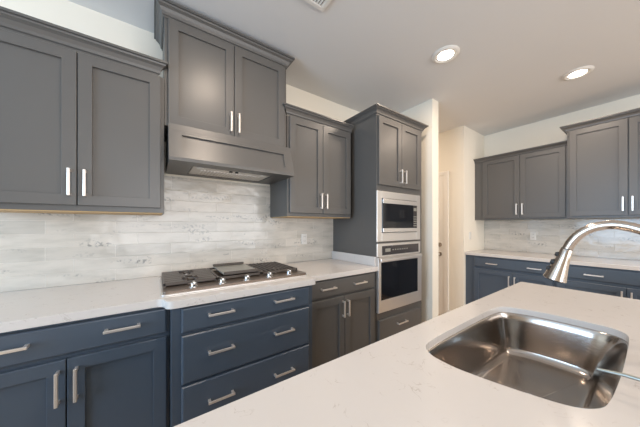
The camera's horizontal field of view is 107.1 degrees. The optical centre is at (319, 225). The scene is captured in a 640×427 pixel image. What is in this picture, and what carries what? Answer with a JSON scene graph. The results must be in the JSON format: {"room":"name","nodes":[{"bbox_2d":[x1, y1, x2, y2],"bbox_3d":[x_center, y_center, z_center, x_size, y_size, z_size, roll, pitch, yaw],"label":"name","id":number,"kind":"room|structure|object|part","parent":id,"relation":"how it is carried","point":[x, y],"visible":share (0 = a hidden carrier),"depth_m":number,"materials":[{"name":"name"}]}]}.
{"room":"kitchen","nodes":[
{"label":"kitchen","id":0,"kind":"room"},
{"bbox_2d":[0,0,359,185],"bbox_3d":[-1.560,-0.019,1.437,5.701,2.637,0.120,0,0,-35],"label":"wall","id":1,"kind":"structure","parent":0,"point":[64,13],"depth_m":1.53,"materials":[{"name":"beige paint"}]},
{"bbox_2d":[0,6,167,215],"bbox_3d":[-1.300,-0.508,1.308,0.758,0.879,0.385,0,0,-35],"label":"upper cabinet","id":2,"kind":"object","parent":1,"relation":"attached to","point":[82,115],"visible":1,"depth_m":1.17,"materials":[{"name":"grey wood"}]},
{"bbox_3d":[-1.360,-0.484,1.082,0.350,0.766,0.020,0,0,-35],"label":"door","id":3,"kind":"part","parent":2,"relation":"part of","materials":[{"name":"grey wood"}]},
{"bbox_3d":[-1.221,-0.211,1.149,0.011,0.133,0.032,0,0,-35],"label":"handle","id":4,"kind":"part","parent":2,"relation":"part of","materials":[{"name":"silver metal"}]},
{"bbox_3d":[-1.205,-0.910,1.173,0.758,0.075,0.050,0,0,-35],"label":"crown molding","id":5,"kind":"part","parent":2,"relation":"part of","materials":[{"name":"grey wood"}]},
{"bbox_3d":[-1.176,-0.211,1.181,0.011,0.133,0.032,0,0,-35],"label":"handle","id":6,"kind":"part","parent":2,"relation":"part of","materials":[{"name":"silver metal"}]},
{"bbox_3d":[-1.073,-0.484,1.284,0.344,0.766,0.020,0,0,-35],"label":"door","id":7,"kind":"part","parent":2,"relation":"part of","materials":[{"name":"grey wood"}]},
{"bbox_2d":[0,176,332,291],"bbox_3d":[-0.794,0.002,1.896,2.282,0.708,0.010,0,0,-35],"label":"tile backsplash","id":8,"kind":"structure","parent":1,"relation":"attached to","point":[203,223],"depth_m":1.68,"materials":[{"name":"white tile"}]},
{"bbox_2d":[301,234,306,243],"bbox_3d":[-0.154,0.134,2.334,0.062,0.104,0.009,0,0,-35],"label":"wall outlet","id":9,"kind":"object","parent":8,"relation":"attached to","point":[303,236],"visible":1,"depth_m":2.33,"materials":[{"name":"white plastic"}]},
{"bbox_2d":[154,0,294,146],"bbox_3d":[-0.676,-0.954,1.747,0.902,0.716,0.385,0,0,-35],"label":"upper cabinet","id":10,"kind":"object","parent":1,"relation":"attached to","point":[218,78],"visible":0.87,"depth_m":1.57,"materials":[{"name":"grey wood"}]},
{"bbox_3d":[-0.748,-0.918,1.513,0.378,0.625,0.020,0,0,-35],"label":"door","id":11,"kind":"part","parent":10,"relation":"part of","materials":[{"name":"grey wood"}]},
{"bbox_3d":[-0.676,-1.273,1.748,0.902,0.078,0.382,0,0,-35],"label":"crown molding","id":12,"kind":"part","parent":10,"relation":"part of","materials":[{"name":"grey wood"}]},
{"bbox_3d":[-0.597,-0.695,1.587,0.011,0.132,0.032,0,0,-35],"label":"handle","id":13,"kind":"part","parent":10,"relation":"part of","materials":[{"name":"silver metal"}]},
{"bbox_3d":[-0.435,-0.918,1.733,0.378,0.625,0.020,0,0,-35],"label":"door","id":14,"kind":"part","parent":10,"relation":"part of","materials":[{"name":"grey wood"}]},
{"bbox_2d":[166,122,293,184],"bbox_3d":[-0.647,-0.480,1.728,0.793,0.230,0.449,0,0,-35],"label":"range hood","id":15,"kind":"object","parent":1,"relation":"attached to","point":[190,151],"visible":1,"depth_m":1.56,"materials":[{"name":"grey wood"}]},
{"bbox_2d":[270,102,353,218],"bbox_3d":[-0.085,-0.503,2.163,0.728,0.869,0.385,0,0,-35],"label":"upper cabinet","id":16,"kind":"object","parent":1,"relation":"attached to","point":[319,187],"visible":0.92,"depth_m":2.02,"materials":[{"name":"grey wood"}]},
{"bbox_3d":[-0.111,-0.484,1.961,0.319,0.766,0.020,0,0,-35],"label":"door","id":17,"kind":"part","parent":16,"relation":"part of","materials":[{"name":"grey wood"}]},
{"bbox_3d":[-0.086,-0.905,2.163,0.728,0.065,0.382,0,0,-35],"label":"crown molding","id":18,"kind":"part","parent":16,"relation":"part of","materials":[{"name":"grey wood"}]},
{"bbox_3d":[0.154,-0.484,2.147,0.319,0.766,0.020,0,0,-35],"label":"door","id":19,"kind":"part","parent":16,"relation":"part of","materials":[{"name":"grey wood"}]},
{"bbox_2d":[68,0,639,135],"bbox_3d":[0.263,-1.388,0.384,7.472,0.100,8.900,0,0,-35],"label":"ceiling","id":20,"kind":"structure","parent":0,"point":[514,56],"depth_m":1.79,"materials":[{"name":"white paint"}]},
{"bbox_2d":[304,0,331,11],"bbox_3d":[-0.045,-1.333,1.248,0.360,0.010,0.300,0,0,-35],"label":"ceiling vent","id":21,"kind":"object","parent":20,"relation":"in","point":[321,5],"visible":1,"depth_m":1.42,"materials":[{"name":"white metal"}]},
{"bbox_2d":[432,45,459,63],"bbox_3d":[0.984,-1.331,1.850,0.196,0.012,0.196,0,0,-35],"label":"recessed light","id":22,"kind":"object","parent":20,"relation":"in","point":[445,54],"visible":1,"depth_m":1.84,"materials":[{"name":"white paint"}]},
{"bbox_2d":[562,66,594,79],"bbox_3d":[2.264,-1.331,2.075,0.196,0.012,0.196,0,0,-35],"label":"recessed light","id":23,"kind":"object","parent":20,"relation":"in","point":[579,72],"visible":1,"depth_m":2.06,"materials":[{"name":"white paint"}]},
{"bbox_2d":[401,98,437,322],"bbox_3d":[0.326,-0.019,3.815,0.120,2.637,3.158,0,0,-35],"label":"wall","id":24,"kind":"structure","parent":0,"point":[426,112],"depth_m":2.53,"materials":[{"name":"beige paint"}]},
{"bbox_2d":[438,126,483,314],"bbox_3d":[1.295,-0.019,4.633,0.656,2.637,3.134,0,0,-35],"label":"wall","id":25,"kind":"structure","parent":0,"point":[458,147],"depth_m":3.26,"materials":[{"name":"beige paint"}]},
{"bbox_2d":[438,175,443,314],"bbox_3d":[1.507,0.288,3.692,0.076,2.002,0.837,0,0,-35],"label":"door","id":26,"kind":"structure","parent":25,"relation":"in","point":[440,178],"depth_m":3.40,"materials":[{"name":"white paint"}]},
{"bbox_2d":[438,171,448,313],"bbox_3d":[1.531,0.266,3.711,0.020,2.066,0.955,0,0,-35],"label":"trim","id":27,"kind":"structure","parent":25,"relation":"attached to","point":[445,173],"depth_m":3.33,"materials":[{"name":"white paint"}]},
{"bbox_2d":[484,94,639,220],"bbox_3d":[4.172,-0.019,1.216,0.120,2.637,5.766,0,0,-35],"label":"wall","id":28,"kind":"structure","parent":0,"point":[548,131],"depth_m":2.98,"materials":[{"name":"beige paint"}]},
{"bbox_2d":[473,140,566,219],"bbox_3d":[2.575,-0.500,3.053,0.376,0.852,0.920,0,0,-35],"label":"upper cabinet","id":29,"kind":"object","parent":28,"relation":"attached to","point":[529,183],"visible":0.84,"depth_m":2.90,"materials":[{"name":"grey wood"}]},
{"bbox_3d":[2.365,-0.484,3.097,0.020,0.780,0.401,0,0,-35],"label":"door","id":30,"kind":"part","parent":29,"relation":"part of","materials":[{"name":"grey wood"}]},
{"bbox_3d":[2.575,-0.898,3.054,0.373,0.055,0.920,0,0,-35],"label":"crown molding","id":31,"kind":"part","parent":29,"relation":"part of","materials":[{"name":"grey wood"}]},
{"bbox_3d":[2.597,-0.484,2.768,0.020,0.780,0.396,0,0,-35],"label":"door","id":32,"kind":"part","parent":29,"relation":"part of","materials":[{"name":"grey wood"}]},
{"bbox_2d":[484,219,639,259],"bbox_3d":[2.974,0.144,2.806,0.010,0.423,1.784,0,0,-35],"label":"tile backsplash","id":33,"kind":"structure","parent":28,"relation":"attached to","point":[509,235],"depth_m":2.89,"materials":[{"name":"white tile"}]},
{"bbox_2d":[530,232,535,239],"bbox_3d":[2.773,0.139,3.075,0.009,0.104,0.062,0,0,-35],"label":"wall outlet","id":34,"kind":"object","parent":33,"relation":"attached to","point":[532,234],"visible":1,"depth_m":3.07,"materials":[{"name":"white plastic"}]},
{"bbox_2d":[560,108,639,218],"bbox_3d":[3.052,-0.574,2.327,0.430,1.000,0.912,0,0,-35],"label":"upper cabinet","id":35,"kind":"object","parent":28,"relation":"attached to","point":[603,153],"visible":1,"depth_m":2.35,"materials":[{"name":"grey wood"}]},
{"bbox_3d":[2.798,-0.553,2.388,0.020,0.911,0.384,0,0,-35],"label":"door","id":36,"kind":"part","parent":35,"relation":"part of","materials":[{"name":"grey wood"}]},
{"bbox_3d":[3.052,-1.041,2.328,0.427,0.065,0.912,0,0,-35],"label":"crown molding","id":37,"kind":"part","parent":35,"relation":"part of","materials":[{"name":"grey wood"}]},
{"bbox_3d":[2.903,-0.204,2.193,0.032,0.136,0.011,0,0,-35],"label":"handle","id":38,"kind":"part","parent":35,"relation":"part of","materials":[{"name":"silver metal"}]},
{"bbox_3d":[3.022,-0.553,2.069,0.020,0.911,0.384,0,0,-35],"label":"door","id":39,"kind":"part","parent":35,"relation":"part of","materials":[{"name":"grey wood"}]},
{"bbox_3d":[0.263,1.324,0.384,7.472,0.050,8.900,0,0,-35],"label":"floor","id":40,"kind":"structure","parent":0,"visible":0},
{"bbox_2d":[0,307,169,426],"bbox_3d":[-1.222,0.846,1.195,0.756,0.906,0.660,0,0,-35],"label":"base cabinet","id":41,"kind":"object","parent":40,"relation":"on","point":[113,370],"visible":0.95,"depth_m":1.01,"materials":[{"name":"blue wood"}]},
{"bbox_3d":[-1.149,0.459,0.863,0.112,0.011,0.032,0,0,-35],"label":"handle","id":42,"kind":"part","parent":41,"relation":"part of","materials":[{"name":"silver metal"}]},
{"bbox_3d":[-1.191,0.858,0.865,0.366,0.622,0.020,0,0,-35],"label":"door","id":43,"kind":"part","parent":41,"relation":"part of","materials":[{"name":"blue wood"}]},
{"bbox_3d":[-1.044,0.650,0.937,0.011,0.134,0.032,0,0,-35],"label":"handle","id":44,"kind":"part","parent":41,"relation":"part of","materials":[{"name":"silver metal"}]},
{"bbox_3d":[-1.000,0.650,0.968,0.011,0.134,0.032,0,0,-35],"label":"handle","id":45,"kind":"part","parent":41,"relation":"part of","materials":[{"name":"silver metal"}]},
{"bbox_3d":[-1.050,0.467,0.964,0.710,0.120,0.020,0,0,-35],"label":"drawer","id":46,"kind":"part","parent":41,"relation":"part of","materials":[{"name":"blue wood"}]},
{"bbox_3d":[-0.899,0.858,1.070,0.340,0.622,0.020,0,0,-35],"label":"door","id":47,"kind":"part","parent":41,"relation":"part of","materials":[{"name":"blue wood"}]},
{"bbox_3d":[-0.879,0.459,1.053,0.128,0.011,0.032,0,0,-35],"label":"handle","id":48,"kind":"part","parent":41,"relation":"part of","materials":[{"name":"silver metal"}]},
{"bbox_2d":[170,285,311,426],"bbox_3d":[-0.562,0.846,1.622,0.813,0.906,0.720,0,0,-35],"label":"base cabinet","id":49,"kind":"object","parent":40,"relation":"on","point":[224,352],"visible":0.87,"depth_m":1.29,"materials":[{"name":"blue wood"}]},
{"bbox_3d":[-0.514,0.899,1.236,0.131,0.011,0.032,0,0,-35],"label":"handle","id":50,"kind":"part","parent":49,"relation":"part of","materials":[{"name":"silver metal"}]},
{"bbox_3d":[-0.514,0.650,1.236,0.131,0.011,0.032,0,0,-35],"label":"handle","id":51,"kind":"part","parent":49,"relation":"part of","materials":[{"name":"silver metal"}]},
{"bbox_3d":[-0.514,0.457,1.236,0.131,0.011,0.032,0,0,-35],"label":"handle","id":52,"kind":"part","parent":49,"relation":"part of","materials":[{"name":"silver metal"}]},
{"bbox_3d":[-0.377,0.913,1.364,0.733,0.242,0.020,0,0,-35],"label":"drawer","id":53,"kind":"part","parent":49,"relation":"part of","materials":[{"name":"blue wood"}]},
{"bbox_3d":[-0.377,0.661,1.364,0.733,0.237,0.020,0,0,-35],"label":"drawer","id":54,"kind":"part","parent":49,"relation":"part of","materials":[{"name":"blue wood"}]},
{"bbox_3d":[-0.377,0.466,1.364,0.733,0.120,0.020,0,0,-35],"label":"drawer","id":55,"kind":"part","parent":49,"relation":"part of","materials":[{"name":"blue wood"}]},
{"bbox_3d":[-0.217,0.899,1.445,0.131,0.011,0.032,0,0,-35],"label":"handle","id":56,"kind":"part","parent":49,"relation":"part of","materials":[{"name":"silver metal"}]},
{"bbox_3d":[-0.217,0.650,1.445,0.131,0.011,0.032,0,0,-35],"label":"handle","id":57,"kind":"part","parent":49,"relation":"part of","materials":[{"name":"silver metal"}]},
{"bbox_3d":[-0.217,0.457,1.445,0.131,0.011,0.032,0,0,-35],"label":"handle","id":58,"kind":"part","parent":49,"relation":"part of","materials":[{"name":"silver metal"}]},
{"bbox_2d":[312,271,375,368],"bbox_3d":[0.041,0.846,2.083,0.702,0.906,0.660,0,0,-35],"label":"base cabinet","id":59,"kind":"object","parent":40,"relation":"on","point":[343,308],"visible":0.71,"depth_m":1.81,"materials":[{"name":"grey wood"}]},
{"bbox_2d":[0,258,377,332],"bbox_3d":[-0.592,0.375,1.608,2.281,0.036,0.711,0,0,-35],"label":"countertop","id":60,"kind":"structure","parent":59,"relation":"on","point":[30,308],"depth_m":1.18,"materials":[{"name":"white stone"}]},
{"bbox_2d":[159,261,307,296],"bbox_3d":[-0.581,0.323,1.629,0.867,0.066,0.513,0,0,-35],"label":"gas cooktop","id":61,"kind":"object","parent":60,"relation":"in","point":[225,275],"visible":1,"depth_m":1.51,"materials":[{"name":"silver metal"}]},
{"bbox_3d":[-0.689,0.321,1.290,0.044,0.030,0.044,0,0,-35],"label":"control knob","id":62,"kind":"part","parent":61,"relation":"part of","materials":[{"name":"silver metal"}]},
{"bbox_3d":[-0.568,0.321,1.375,0.044,0.030,0.044,0,0,-35],"label":"control knob","id":63,"kind":"part","parent":61,"relation":"part of","materials":[{"name":"silver metal"}]},
{"bbox_3d":[-0.610,0.311,1.694,0.226,0.010,0.328,0,0,-35],"label":"griddle plate","id":64,"kind":"part","parent":61,"relation":"part of","materials":[{"name":"silver metal"}]},
{"bbox_3d":[-0.450,0.321,1.458,0.044,0.030,0.044,0,0,-35],"label":"control knob","id":65,"kind":"part","parent":61,"relation":"part of","materials":[{"name":"silver metal"}]},
{"bbox_2d":[332,251,375,265],"bbox_3d":[0.308,0.315,2.294,0.020,0.082,0.603,0,0,-35],"label":"side splash","id":66,"kind":"object","parent":60,"relation":"on","point":[356,258],"visible":1,"depth_m":2.24,"materials":[{"name":"white stone"}]},
{"bbox_3d":[0.066,0.461,1.717,0.134,0.011,0.032,0,0,-35],"label":"handle","id":67,"kind":"part","parent":59,"relation":"part of","materials":[{"name":"silver metal"}]},
{"bbox_3d":[0.057,0.857,1.742,0.314,0.625,0.020,0,0,-35],"label":"door","id":68,"kind":"part","parent":59,"relation":"part of","materials":[{"name":"grey wood"}]},
{"bbox_3d":[0.195,0.466,1.840,0.651,0.123,0.020,0,0,-35],"label":"drawer","id":69,"kind":"part","parent":59,"relation":"part of","materials":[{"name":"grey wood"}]},
{"bbox_3d":[0.182,0.637,1.799,0.011,0.124,0.032,0,0,-35],"label":"handle","id":70,"kind":"part","parent":59,"relation":"part of","materials":[{"name":"silver metal"}]},
{"bbox_3d":[0.325,0.857,1.931,0.334,0.625,0.020,0,0,-35],"label":"door","id":71,"kind":"part","parent":59,"relation":"part of","materials":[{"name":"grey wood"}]},
{"bbox_2d":[333,103,428,341],"bbox_3d":[0.611,0.135,2.480,0.785,2.326,0.664,0,0,-35],"label":"tall cabinet","id":72,"kind":"object","parent":40,"relation":"on","point":[385,142],"visible":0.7,"depth_m":2.20,"materials":[{"name":"grey wood"}]},
{"bbox_3d":[0.610,-0.995,2.481,0.785,0.065,0.662,0,0,-35],"label":"crown molding","id":73,"kind":"part","parent":72,"relation":"part of","materials":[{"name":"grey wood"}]},
{"bbox_3d":[0.636,-0.656,2.144,0.317,0.599,0.020,0,0,-35],"label":"door","id":74,"kind":"part","parent":72,"relation":"part of","materials":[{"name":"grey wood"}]},
{"bbox_2d":[376,190,419,241],"bbox_3d":[0.616,-0.079,2.434,0.649,0.447,0.521,0,0,-35],"label":"microwave","id":75,"kind":"object","parent":72,"relation":"in","point":[397,214],"visible":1,"depth_m":2.19,"materials":[{"name":"silver metal"}]},
{"bbox_3d":[0.759,-0.087,2.233,0.519,0.303,0.018,0,0,-35],"label":"door","id":76,"kind":"part","parent":75,"relation":"part of","materials":[{"name":"black glass"}]},
{"bbox_3d":[0.947,-0.086,2.353,0.060,0.210,0.002,0,0,-35],"label":"control panel","id":77,"kind":"part","parent":75,"relation":"part of","materials":[{"name":"black glass"}]},
{"bbox_2d":[376,241,421,313],"bbox_3d":[0.614,0.462,2.437,0.648,0.601,0.594,0,0,-35],"label":"oven","id":78,"kind":"object","parent":72,"relation":"in","point":[399,264],"visible":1,"depth_m":2.19,"materials":[{"name":"silver metal"}]},
{"bbox_3d":[0.753,0.490,2.209,0.543,0.328,0.007,0,0,-35],"label":"door glass","id":79,"kind":"part","parent":78,"relation":"part of","materials":[{"name":"black glass"}]},
{"bbox_3d":[0.772,0.224,2.236,0.551,0.082,0.002,0,0,-35],"label":"control panel","id":80,"kind":"part","parent":78,"relation":"part of","materials":[{"name":"black glass"}]},
{"bbox_3d":[0.766,0.301,2.199,0.614,0.026,0.029,0,0,-35],"label":"oven handle","id":81,"kind":"part","parent":78,"relation":"part of","materials":[{"name":"silver metal"}]},
{"bbox_3d":[0.763,0.995,2.232,0.621,0.328,0.020,0,0,-35],"label":"drawer","id":82,"kind":"part","parent":72,"relation":"part of","materials":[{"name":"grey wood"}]},
{"bbox_3d":[0.893,-0.656,2.324,0.302,0.599,0.020,0,0,-35],"label":"door","id":83,"kind":"part","parent":72,"relation":"part of","materials":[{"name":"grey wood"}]},
{"bbox_2d":[174,282,639,426],"bbox_3d":[0.586,0.828,0.341,2.450,0.943,1.099,0,0,-35],"label":"kitchen island","id":84,"kind":"object","parent":40,"relation":"on","point":[394,380],"visible":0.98,"depth_m":0.51,"materials":[{"name":"white stone"}]},
{"bbox_2d":[428,312,628,408],"bbox_3d":[0.657,0.467,0.738,0.728,0.175,0.398,0,0,-35],"label":"sink","id":85,"kind":"object","parent":84,"relation":"in","point":[555,361],"visible":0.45,"depth_m":0.87,"materials":[{"name":"silver metal"}]},
{"bbox_2d":[543,220,639,282],"bbox_3d":[0.807,0.171,0.651,0.277,0.370,0.107,0,0,40],"label":"kitchen faucet","id":86,"kind":"object","parent":84,"relation":"on","point":[557,271],"visible":1,"depth_m":0.71,"materials":[{"name":"silver metal"}]},
{"bbox_2d":[597,368,639,381],"bbox_3d":[0.656,0.330,0.457,0.040,0.051,0.157,0,0,-35],"label":"soap dispenser","id":87,"kind":"object","parent":84,"relation":"on","point":[636,378],"visible":1,"depth_m":0.49,"materials":[{"name":"silver metal"}]},
{"bbox_2d":[466,255,553,303],"bbox_3d":[2.442,0.846,2.995,0.660,0.906,0.862,0,0,-35],"label":"base cabinet","id":88,"kind":"object","parent":40,"relation":"on","point":[485,276],"visible":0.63,"depth_m":2.89,"materials":[{"name":"blue wood"}]},
{"bbox_3d":[2.136,0.863,2.930,0.020,0.612,0.398,0,0,-35],"label":"door","id":89,"kind":"part","parent":88,"relation":"part of","materials":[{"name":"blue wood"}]},
{"bbox_3d":[2.234,0.467,2.790,0.020,0.120,0.740,0,0,-35],"label":"drawer","id":90,"kind":"part","parent":88,"relation":"part of","materials":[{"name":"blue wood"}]},
{"bbox_3d":[2.350,0.863,2.626,0.020,0.612,0.338,0,0,-35],"label":"door","id":91,"kind":"part","parent":88,"relation":"part of","materials":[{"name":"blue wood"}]},
{"bbox_2d":[554,264,639,299],"bbox_3d":[2.950,0.846,2.273,0.660,0.906,0.902,0,0,-35],"label":"base cabinet","id":92,"kind":"object","parent":40,"relation":"on","point":[600,280],"visible":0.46,"depth_m":2.20,"materials":[{"name":"blue wood"}]},
{"bbox_2d":[465,249,639,270],"bbox_3d":[2.716,0.374,2.625,0.639,0.036,1.784,0,0,-35],"label":"countertop","id":93,"kind":"structure","parent":92,"relation":"on","point":[626,264],"depth_m":2.54,"materials":[{"name":"white stone"}]},
{"bbox_3d":[2.594,0.863,2.279,0.020,0.612,0.440,0,0,-35],"label":"door","id":94,"kind":"part","parent":92,"relation":"part of","materials":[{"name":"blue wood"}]},
{"bbox_3d":[2.714,0.467,2.107,0.020,0.120,0.860,0,0,-35],"label":"drawer","id":95,"kind":"part","parent":92,"relation":"part of","materials":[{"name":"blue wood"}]},
{"bbox_3d":[2.842,0.863,1.925,0.020,0.612,0.416,0,0,-35],"label":"door","id":96,"kind":"part","parent":92,"relation":"part of","materials":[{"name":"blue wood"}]}
]}

